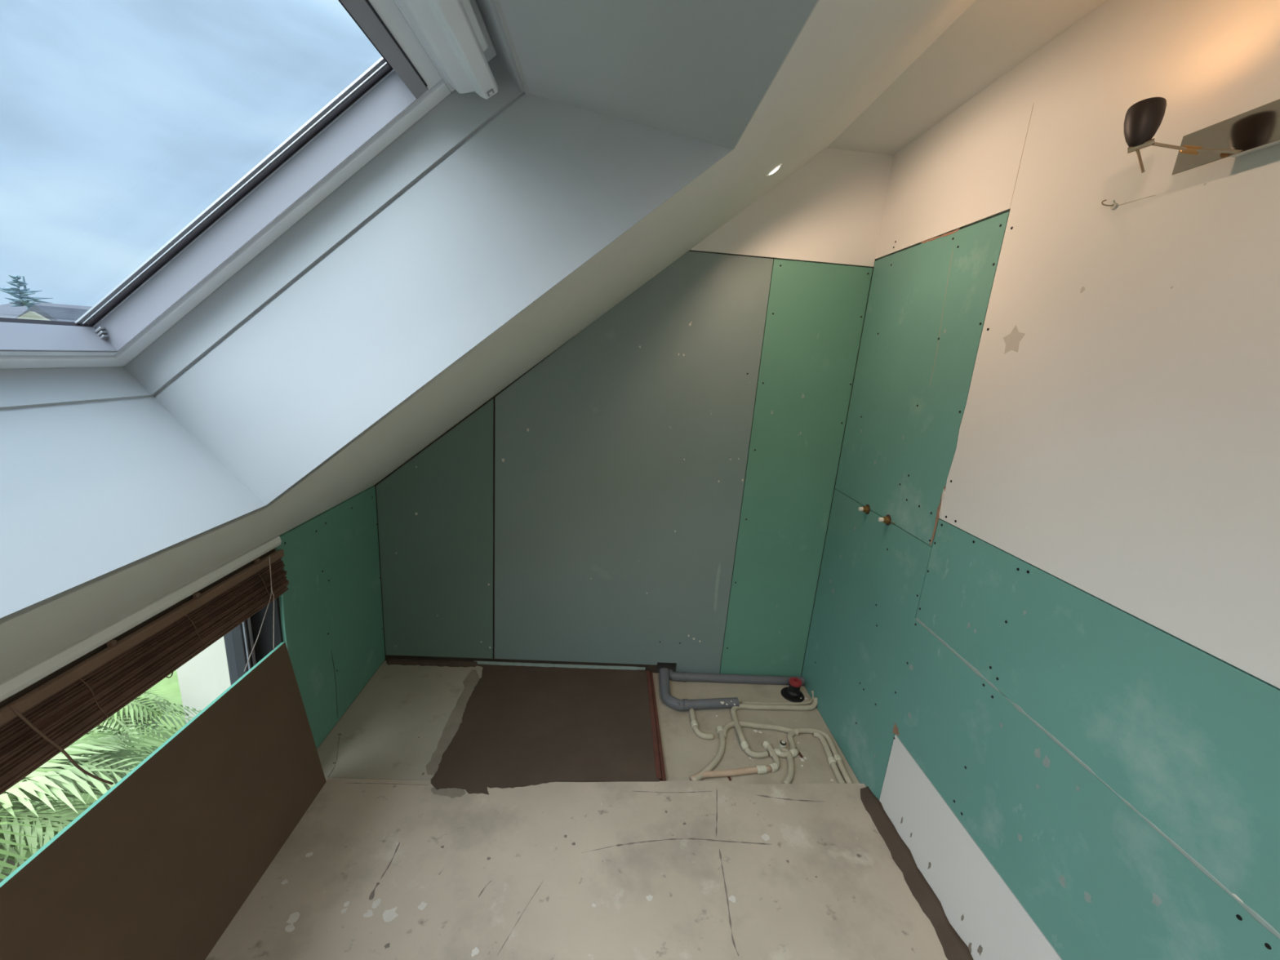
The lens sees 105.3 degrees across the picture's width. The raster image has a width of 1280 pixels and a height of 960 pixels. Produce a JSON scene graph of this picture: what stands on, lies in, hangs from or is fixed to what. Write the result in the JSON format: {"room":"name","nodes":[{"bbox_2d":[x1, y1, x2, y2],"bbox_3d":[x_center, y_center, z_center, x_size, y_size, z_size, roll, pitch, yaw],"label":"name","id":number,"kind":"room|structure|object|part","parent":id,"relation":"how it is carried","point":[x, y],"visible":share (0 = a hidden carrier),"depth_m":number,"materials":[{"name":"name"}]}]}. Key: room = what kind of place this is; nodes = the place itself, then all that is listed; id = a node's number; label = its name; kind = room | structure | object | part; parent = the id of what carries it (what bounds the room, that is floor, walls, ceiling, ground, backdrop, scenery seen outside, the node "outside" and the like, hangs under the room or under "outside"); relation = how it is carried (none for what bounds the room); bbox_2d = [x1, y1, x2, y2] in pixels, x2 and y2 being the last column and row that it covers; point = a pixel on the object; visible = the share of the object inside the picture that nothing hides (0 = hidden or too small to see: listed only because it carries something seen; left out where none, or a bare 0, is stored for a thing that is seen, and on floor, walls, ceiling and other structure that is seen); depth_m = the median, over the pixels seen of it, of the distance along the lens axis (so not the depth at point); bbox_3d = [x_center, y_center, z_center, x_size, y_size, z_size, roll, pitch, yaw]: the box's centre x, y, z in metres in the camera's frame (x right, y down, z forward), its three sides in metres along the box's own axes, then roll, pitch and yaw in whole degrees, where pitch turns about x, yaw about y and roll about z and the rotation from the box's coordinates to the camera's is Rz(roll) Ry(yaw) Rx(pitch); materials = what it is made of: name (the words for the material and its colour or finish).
{"room":"building under construction","nodes":[
{"label":"building under construction","id":0,"kind":"room"},
{"bbox_2d":[0,536,384,736],"bbox_3d":[-1.235,0.927,0.596,0.190,1.050,3.800,3,14,-4],"label":"wall","id":1,"kind":"structure","parent":0,"point":[20,684],"depth_m":1.07,"materials":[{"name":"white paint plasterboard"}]},
{"bbox_2d":[0,549,288,795],"bbox_3d":[-1.120,0.515,0.933,0.061,0.308,1.404,3,14,-4],"label":"bamboo blind","id":2,"kind":"object","parent":1,"relation":"attached to","point":[40,724],"visible":1,"depth_m":1.05,"materials":[{"name":"brown wood"}]},
{"bbox_3d":[-1.091,0.510,0.929,0.004,0.292,0.125,3,14,-4],"label":"pull cord","id":3,"kind":"part","parent":2,"relation":"part of","materials":[{"name":"brown fabric"}]},
{"bbox_3d":[-1.114,0.447,0.997,0.036,0.097,0.006,4,14,-1],"label":"tie cord","id":4,"kind":"part","parent":2,"relation":"part of","materials":[{"name":"brown fabric"}]},
{"bbox_3d":[-1.126,0.386,1.239,0.036,0.097,0.006,4,14,-1],"label":"tie cord","id":5,"kind":"part","parent":2,"relation":"part of","materials":[{"name":"brown fabric"}]},
{"bbox_3d":[-1.119,0.387,1.429,0.002,0.289,0.151,3,14,-4],"label":"pull cord","id":6,"kind":"part","parent":2,"relation":"part of","materials":[{"name":"beige fabric"}]},
{"bbox_3d":[-1.138,0.325,1.481,0.036,0.097,0.006,4,14,-1],"label":"tie cord","id":7,"kind":"part","parent":2,"relation":"part of","materials":[{"name":"brown fabric"}]},
{"bbox_3d":[-1.126,0.379,1.493,0.002,0.301,0.030,3,14,-4],"label":"pull cord","id":8,"kind":"part","parent":2,"relation":"part of","materials":[{"name":"beige fabric"}]},
{"bbox_2d":[223,597,283,684],"bbox_3d":[-1.254,0.709,0.940,0.165,0.665,1.474,3,14,-4],"label":"window","id":9,"kind":"structure","parent":1,"relation":"in","point":[239,642],"depth_m":1.63,"materials":[{"name":"black metal"}]},
{"bbox_3d":[-1.296,0.706,0.938,0.060,0.665,1.457,3,14,-4],"label":"frame","id":10,"kind":"part","parent":9,"relation":"part of","materials":[{"name":"grey metal"}]},
{"bbox_2d":[275,485,385,748],"bbox_3d":[-1.230,0.541,2.020,0.014,0.899,0.699,3,14,-4],"label":"panel","id":11,"kind":"object","parent":1,"relation":"attached to","point":[331,614],"visible":0.98,"depth_m":1.94,"materials":[{"name":"green"}]},
{"bbox_2d":[0,0,1106,682],"bbox_3d":[-0.004,-0.205,0.369,2.380,1.661,3.800,3,14,-4],"label":"ceiling","id":12,"kind":"structure","parent":0,"point":[868,76],"depth_m":1.18,"materials":[{"name":"white paint"}]},
{"bbox_2d":[0,0,819,623],"bbox_3d":[-0.399,-0.207,0.334,1.201,0.917,1.276,3,14,-4],"label":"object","id":13,"kind":"structure","parent":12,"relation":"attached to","point":[601,112],"depth_m":0.88,"materials":[{"name":"white paint"}]},
{"bbox_2d":[0,0,497,368],"bbox_3d":[-0.612,-0.387,0.278,0.856,0.712,1.321,3,14,-4],"label":"window","id":14,"kind":"structure","parent":13,"relation":"attached to","point":[429,50],"depth_m":0.82,"materials":[{"name":"grey plastic"}]},
{"bbox_2d":[766,164,782,176],"bbox_3d":[0.416,-0.961,1.515,0.040,0.034,0.052,3,14,-4],"label":"recessed light","id":15,"kind":"object","parent":12,"relation":"in","point":[775,169],"visible":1,"depth_m":1.50,"materials":[{"name":"white"}]},
{"bbox_2d":[204,660,947,959],"bbox_3d":[-0.130,1.467,0.741,2.140,0.101,3.712,3,14,-4],"label":"floor","id":16,"kind":"structure","parent":0,"point":[384,863],"depth_m":1.56,"materials":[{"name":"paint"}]},
{"bbox_2d":[0,641,326,959],"bbox_3d":[-1.131,1.003,0.960,0.119,0.546,1.558,3,14,-4],"label":"board","id":17,"kind":"object","parent":16,"relation":"on","point":[160,865],"visible":1,"depth_m":1.22,"materials":[{"name":"wood"}]},
{"bbox_2d":[280,879,288,884],"bbox_3d":[-1.039,1.174,1.427,0.017,0.001,0.015,-8,18,-40],"label":"paint spot","id":18,"kind":"object","parent":16,"relation":"on","point":[282,881],"depth_m":1.43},
{"bbox_2d":[284,923,294,932],"bbox_3d":[-0.945,1.209,1.318,0.025,0.001,0.019,17,18,40],"label":"paint spot","id":19,"kind":"object","parent":16,"relation":"on","point":[289,927],"depth_m":1.32,"materials":[{"name":"white paint"}]},
{"bbox_2d":[286,911,299,924],"bbox_3d":[-0.952,1.202,1.342,0.027,0.001,0.030,3,14,-4],"label":"paint spot","id":20,"kind":"object","parent":16,"relation":"on","point":[292,917],"depth_m":1.34,"materials":[{"name":"white paint"}]},
{"bbox_2d":[305,852,313,857],"bbox_3d":[-1.020,1.156,1.506,0.020,0.001,0.017,-1,15,-21],"label":"paint spot","id":21,"kind":"object","parent":16,"relation":"on","point":[307,854],"depth_m":1.51,"materials":[{"name":"white paint"}]},
{"bbox_2d":[340,907,346,914],"bbox_3d":[-0.828,1.205,1.367,0.016,0.001,0.013,-5,17,-34],"label":"paint spot","id":22,"kind":"object","parent":16,"relation":"on","point":[343,910],"depth_m":1.37,"materials":[{"name":"white paint"}]},
{"bbox_2d":[343,901,349,906],"bbox_3d":[-0.831,1.201,1.384,0.015,0.001,0.013,-4,16,-29],"label":"paint spot","id":23,"kind":"object","parent":16,"relation":"on","point":[346,904],"depth_m":1.38,"materials":[{"name":"white paint"}]},
{"bbox_2d":[363,909,373,917],"bbox_3d":[-0.758,1.211,1.366,0.027,0.001,0.020,3,14,-4],"label":"paint spot","id":24,"kind":"object","parent":16,"relation":"on","point":[366,913],"depth_m":1.37,"materials":[{"name":"white paint"}]},
{"bbox_2d":[371,898,380,908],"bbox_3d":[-0.751,1.205,1.392,0.021,0.001,0.027,3,14,-4],"label":"paint spot","id":25,"kind":"object","parent":16,"relation":"on","point":[375,903],"depth_m":1.39,"materials":[{"name":"white paint"}]},
{"bbox_2d":[382,906,398,921],"bbox_3d":[-0.698,1.215,1.367,0.039,0.001,0.037,-4,16,-30],"label":"paint spot","id":26,"kind":"object","parent":16,"relation":"on","point":[389,913],"depth_m":1.37,"materials":[{"name":"white paint"}]},
{"bbox_2d":[417,901,427,910],"bbox_3d":[-0.622,1.214,1.394,0.021,0.001,0.021,9,15,18],"label":"paint spot","id":27,"kind":"object","parent":16,"relation":"on","point":[422,905],"depth_m":1.39,"materials":[{"name":"white paint"}]},
{"bbox_2d":[386,657,477,666],"bbox_3d":[-1.038,0.912,2.443,0.440,0.018,0.041,3,14,-4],"label":"fillet","id":28,"kind":"object","parent":16,"relation":"on","point":[390,660],"visible":1,"depth_m":2.43,"materials":[{"name":"brown wood"}]},
{"bbox_2d":[471,946,479,956],"bbox_3d":[-0.438,1.253,1.297,0.021,0.001,0.018,-8,19,-41],"label":"paint spot","id":29,"kind":"object","parent":16,"relation":"on","point":[474,950],"depth_m":1.30,"materials":[{"name":"white paint"}]},
{"bbox_2d":[431,664,659,795],"bbox_3d":[-0.383,1.061,2.136,0.886,0.028,0.756,3,14,-4],"label":"floor patch","id":30,"kind":"object","parent":16,"relation":"on","point":[520,726],"visible":0.85,"depth_m":2.07,"materials":[{"name":"brown wood"}]},
{"bbox_2d":[475,661,645,670],"bbox_3d":[-0.406,0.947,2.493,0.870,0.014,0.014,3,14,-4],"label":"fillet","id":31,"kind":"object","parent":30,"relation":"on","point":[516,664],"visible":1,"depth_m":2.49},
{"bbox_2d":[646,894,653,901],"bbox_3d":[0.030,1.248,1.461,0.021,0.001,0.017,-5,17,-32],"label":"paint spot","id":32,"kind":"object","parent":16,"relation":"on","point":[649,897],"depth_m":1.46,"materials":[{"name":"white paint"}]},
{"bbox_2d":[646,670,666,781],"bbox_3d":[0.066,1.077,2.201,0.039,0.030,0.662,3,14,-4],"label":"wooden strip","id":33,"kind":"object","parent":16,"relation":"on","point":[657,745],"visible":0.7,"depth_m":2.11,"materials":[{"name":"brown wood"}]},
{"bbox_2d":[659,667,739,711],"bbox_3d":[0.245,1.038,2.349,0.432,0.065,0.226,12,16,28],"label":"pipe","id":34,"kind":"object","parent":16,"relation":"on","point":[684,704],"visible":0.99,"depth_m":2.30,"materials":[{"name":"grey plastic"}]},
{"bbox_2d":[688,707,713,739],"bbox_3d":[0.258,1.098,2.193,0.067,0.030,0.192,-2,15,-24],"label":"pipe","id":35,"kind":"object","parent":16,"relation":"on","point":[694,723],"visible":1,"depth_m":2.15,"materials":[{"name":"beige paint"}]},
{"bbox_2d":[690,725,725,780],"bbox_3d":[0.302,1.143,2.028,0.072,0.030,0.340,11,15,25],"label":"pipe","id":36,"kind":"object","parent":16,"relation":"on","point":[716,760],"visible":0.93,"depth_m":2.01,"materials":[{"name":"beige paint"}]},
{"bbox_2d":[689,764,771,780],"bbox_3d":[0.361,1.167,1.948,0.342,0.030,0.041,1,14,-14],"label":"pipe","id":37,"kind":"object","parent":16,"relation":"on","point":[759,769],"visible":0.94,"depth_m":1.94,"materials":[{"name":"beige plastic"}]},
{"bbox_2d":[728,895,735,902],"bbox_3d":[0.280,1.264,1.475,0.021,0.001,0.018,12,16,29],"label":"paint spot","id":38,"kind":"object","parent":16,"relation":"on","point":[731,898],"depth_m":1.47,"materials":[{"name":"white paint"}]},
{"bbox_2d":[668,669,804,685],"bbox_3d":[0.491,1.027,2.533,0.720,0.050,0.063,3,14,-4],"label":"pipe","id":39,"kind":"object","parent":16,"relation":"on","point":[684,677],"visible":0.91,"depth_m":2.51,"materials":[{"name":"grey plastic"}]},
{"bbox_2d":[795,675,804,685],"bbox_3d":[0.834,1.049,2.549,0.032,0.046,0.047,3,14,-4],"label":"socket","id":40,"kind":"object","parent":39,"relation":"attached to","point":[802,678],"depth_m":2.53,"materials":[{"name":"plastic"}]},
{"bbox_2d":[722,720,798,738],"bbox_3d":[0.532,1.119,2.186,0.365,0.029,0.094,3,14,-4],"label":"pipe","id":41,"kind":"object","parent":16,"relation":"on","point":[729,725],"visible":0.92,"depth_m":2.20,"materials":[{"name":"beige paint"}]},
{"bbox_2d":[761,833,769,840],"bbox_3d":[0.431,1.226,1.675,0.028,0.001,0.024,-5,17,-33],"label":"paint spot","id":42,"kind":"object","parent":16,"relation":"on","point":[765,837],"depth_m":1.68,"materials":[{"name":"white paint"}]},
{"bbox_2d":[762,740,780,772],"bbox_3d":[0.550,1.157,2.047,0.055,0.030,0.153,3,14,-4],"label":"pipe","id":43,"kind":"object","parent":16,"relation":"on","point":[775,766],"visible":0.95,"depth_m":2.03,"materials":[{"name":"beige paint"}]},
{"bbox_2d":[730,697,817,758],"bbox_3d":[0.592,1.089,2.286,0.273,0.047,0.545,17,19,42],"label":"pipe","id":44,"kind":"object","parent":16,"relation":"on","point":[744,744],"visible":0.99,"depth_m":2.32,"materials":[{"name":"beige paint"}]},
{"bbox_2d":[741,690,813,705],"bbox_3d":[0.684,1.071,2.383,0.380,0.049,0.049,1,14,-12],"label":"pipe","id":45,"kind":"object","parent":16,"relation":"on","point":[811,701],"visible":0.88,"depth_m":2.38,"materials":[{"name":"beige paint"}]},
{"bbox_2d":[778,740,786,749],"bbox_3d":[0.616,1.142,2.107,0.028,0.032,0.028,3,14,-4],"label":"clip","id":46,"kind":"object","parent":16,"relation":"on","point":[783,744],"visible":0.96,"depth_m":2.10,"materials":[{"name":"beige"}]},
{"bbox_2d":[768,747,799,757],"bbox_3d":[0.609,1.156,2.068,0.133,0.030,0.041,3,14,-7],"label":"pipe","id":47,"kind":"object","parent":16,"relation":"on","point":[794,752],"visible":0.88,"depth_m":2.06,"materials":[{"name":"beige paint"}]},
{"bbox_2d":[781,746,794,783],"bbox_3d":[0.605,1.173,1.998,0.050,0.024,0.199,8,14,12],"label":"pipe","id":48,"kind":"object","parent":16,"relation":"on","point":[789,776],"visible":0.89,"depth_m":1.98,"materials":[{"name":"beige paint"}]},
{"bbox_2d":[780,676,804,702],"bbox_3d":[0.771,1.045,2.452,0.116,0.077,0.116,3,14,-4],"label":"outlet","id":49,"kind":"object","parent":16,"relation":"on","point":[793,693],"visible":1,"depth_m":2.44,"materials":[{"name":"black plastic"}]},
{"bbox_2d":[786,727,853,783],"bbox_3d":[0.747,1.165,2.075,0.213,0.030,0.301,3,14,-4],"label":"pipe","id":50,"kind":"object","parent":16,"relation":"on","point":[791,733],"visible":0.89,"depth_m":2.12,"materials":[{"name":"beige paint"}]},
{"bbox_2d":[813,730,845,783],"bbox_3d":[0.802,1.171,2.068,0.044,0.030,0.282,3,14,-4],"label":"pipe","id":51,"kind":"object","parent":16,"relation":"on","point":[831,760],"visible":0.99,"depth_m":2.05,"materials":[{"name":"beige paint"}]},
{"bbox_2d":[860,786,973,959],"bbox_3d":[0.896,1.379,1.123,0.057,0.039,1.600,3,14,-4],"label":"floor gap","id":52,"kind":"object","parent":16,"relation":"on","point":[954,948],"visible":1,"depth_m":1.55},
{"bbox_2d":[373,147,893,676],"bbox_3d":[-0.147,-0.204,2.284,2.420,2.588,0.120,3,14,-4],"label":"wall","id":53,"kind":"structure","parent":0,"point":[829,210],"depth_m":2.04,"materials":[{"name":"white paint"}]},
{"bbox_2d":[376,398,493,658],"bbox_3d":[-0.959,0.256,2.304,0.526,1.308,0.013,3,14,-4],"label":"panel","id":54,"kind":"object","parent":53,"relation":"attached to","point":[435,512],"visible":1,"depth_m":2.31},
{"bbox_2d":[493,251,773,673],"bbox_3d":[-0.088,0.007,2.283,1.160,2.028,0.014,3,14,-4],"label":"panel","id":55,"kind":"object","parent":53,"relation":"attached to","point":[621,455],"visible":0.95,"depth_m":2.27,"materials":[{"name":"grey"}]},
{"bbox_2d":[719,258,872,676],"bbox_3d":[0.703,0.075,2.339,0.442,2.068,0.014,3,14,-4],"label":"panel","id":56,"kind":"object","parent":53,"relation":"attached to","point":[815,312],"visible":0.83,"depth_m":2.29,"materials":[{"name":"green"}]},
{"bbox_2d":[804,0,1279,959],"bbox_3d":[1.091,0.277,0.503,0.122,2.700,3.720,3,14,-4],"label":"wall","id":57,"kind":"structure","parent":0,"point":[1118,438],"depth_m":1.06,"materials":[{"name":"white paint"}]},
{"bbox_2d":[835,211,1009,546],"bbox_3d":[0.987,-0.366,1.873,0.018,1.017,0.792,3,14,-4],"label":"panel","id":58,"kind":"object","parent":57,"relation":"attached to","point":[927,304],"visible":0.93,"depth_m":1.75,"materials":[{"name":"green"}]},
{"bbox_2d":[801,488,1279,959],"bbox_3d":[0.971,0.926,0.929,0.014,1.073,3.239,3,14,-4],"label":"panel","id":59,"kind":"object","parent":57,"relation":"attached to","point":[1095,878],"visible":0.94,"depth_m":1.30,"materials":[{"name":"teal"}]},
{"bbox_2d":[858,504,870,514],"bbox_3d":[0.926,0.121,2.026,0.036,0.042,0.042,3,14,-4],"label":"pipe fitting","id":60,"kind":"object","parent":59,"relation":"attached to","point":[866,508],"visible":1,"depth_m":2.02,"materials":[{"name":"gold metal"}]},
{"bbox_2d":[861,506,868,512],"bbox_3d":[0.933,0.121,2.027,0.021,0.030,0.030,3,14,-4],"label":"socket","id":61,"kind":"object","parent":60,"relation":"attached to","point":[864,508],"depth_m":2.02,"materials":[{"name":"gold metal"}]},
{"bbox_2d":[878,514,891,525],"bbox_3d":[0.934,0.152,1.873,0.036,0.042,0.042,3,14,-4],"label":"outlet","id":62,"kind":"object","parent":59,"relation":"attached to","point":[886,519],"visible":1,"depth_m":1.86,"materials":[{"name":"gold metal"}]},
{"bbox_2d":[881,515,889,524],"bbox_3d":[0.941,0.153,1.874,0.021,0.030,0.030,3,14,-4],"label":"socket","id":63,"kind":"object","parent":62,"relation":"attached to","point":[886,519],"depth_m":1.86,"materials":[{"name":"gold metal"}]},
{"bbox_2d":[915,519,1279,939],"bbox_3d":[1.021,0.605,0.446,0.014,0.366,2.454,3,14,-4],"label":"panel","id":64,"kind":"object","parent":57,"relation":"attached to","point":[1187,738],"visible":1,"depth_m":0.98,"materials":[{"name":"teal"}]},
{"bbox_2d":[1101,200,1117,209],"bbox_3d":[1.042,-0.611,1.085,0.029,0.024,0.012,17,19,42],"label":"wall hook","id":65,"kind":"object","parent":57,"relation":"attached to","point":[1113,206],"visible":1,"depth_m":1.08,"materials":[{"name":"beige metal"}]},
{"bbox_2d":[1124,97,1279,175],"bbox_3d":[0.982,-0.549,0.644,0.182,0.122,0.569,3,14,-4],"label":"wall sconce","id":66,"kind":"object","parent":57,"relation":"attached to","point":[1258,128],"visible":1,"depth_m":0.86,"materials":[{"name":"black painted metal"},{"name":"brass"}]},
{"bbox_3d":[0.907,-0.639,0.884,0.053,0.074,0.054,3,14,-4],"label":"lamp shade","id":67,"kind":"part","parent":66,"relation":"part of","materials":[{"name":"black"}]},
{"bbox_3d":[0.968,-0.578,0.857,0.118,0.030,0.031,11,16,26],"label":"arm","id":68,"kind":"part","parent":66,"relation":"part of","materials":[{"name":"brown metal"}]},
{"bbox_3d":[1.024,-0.540,0.646,0.003,0.065,0.563,3,14,-4],"label":"mirror plate","id":69,"kind":"part","parent":66,"relation":"part of","materials":[{"name":"silver metal"}]},
{"label":"outside","id":70,"kind":"structure","parent":0,"visible":0},
{"bbox_2d":[0,670,185,865],"bbox_3d":[-5.255,2.825,5.321,6.400,0.100,11.000,3,14,-4],"label":"lawn","id":71,"kind":"structure","parent":70,"point":[170,687],"depth_m":5.48,"materials":[{"name":"green plant"}]},
{"bbox_2d":[1,791,93,845],"bbox_3d":[-4.927,2.716,3.531,1.376,0.999,1.262,-2,15,-25],"label":"palm","id":72,"kind":"object","parent":71,"relation":"on","point":[52,797],"visible":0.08,"depth_m":3.71,"materials":[{"name":"green plant"}]},
{"bbox_2d":[0,722,178,882],"bbox_3d":[-2.725,2.399,2.189,1.340,2.577,1.514,3,14,-4],"label":"palm","id":73,"kind":"object","parent":71,"relation":"on","point":[38,783],"visible":0.48,"depth_m":2.00,"materials":[{"name":"green plant"}]},
{"bbox_2d":[0,688,201,819],"bbox_3d":[-3.319,2.332,3.073,0.923,2.194,0.968,3,14,-4],"label":"palm","id":74,"kind":"object","parent":71,"relation":"on","point":[152,707],"visible":0.19,"depth_m":2.88,"materials":[{"name":"green plant"}]},
{"bbox_2d":[60,688,151,803],"bbox_3d":[-5.406,2.345,4.484,1.372,1.184,1.452,-5,17,-34],"label":"palm","id":75,"kind":"object","parent":71,"relation":"on","point":[149,688],"visible":0.02,"depth_m":4.38,"materials":[{"name":"green plant"}]},
{"bbox_2d":[176,635,231,723],"bbox_3d":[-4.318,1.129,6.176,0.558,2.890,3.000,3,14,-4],"label":"building","id":76,"kind":"structure","parent":71,"relation":"on","point":[202,679],"depth_m":4.84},
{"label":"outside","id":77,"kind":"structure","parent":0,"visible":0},
{"bbox_3d":[-49.491,-2.660,14.691,80.800,0.200,110.000,3,14,-4],"label":"meadow","id":78,"kind":"object","parent":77,"visible":0},
{"bbox_2d":[0,275,53,309],"bbox_3d":[-27.829,-6.147,22.408,1.442,6.075,1.624,7,14,12],"label":"conifer","id":79,"kind":"object","parent":78,"relation":"on","point":[13,291],"visible":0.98,"depth_m":21.80,"materials":[{"name":"blue"}]},
{"bbox_2d":[0,302,91,318],"bbox_3d":[-27.729,-6.351,25.006,6.493,5.215,5.600,4,14,-1],"label":"house","id":80,"kind":"structure","parent":78,"relation":"on","point":[7,311],"depth_m":23.29,"materials":[{"name":"grey stone"}]},
{"bbox_2d":[15,305,88,322],"bbox_3d":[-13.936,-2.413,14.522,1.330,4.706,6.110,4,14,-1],"label":"house","id":81,"kind":"structure","parent":78,"relation":"on","point":[35,312],"depth_m":11.25,"materials":[{"name":"grey stone"}]}
]}

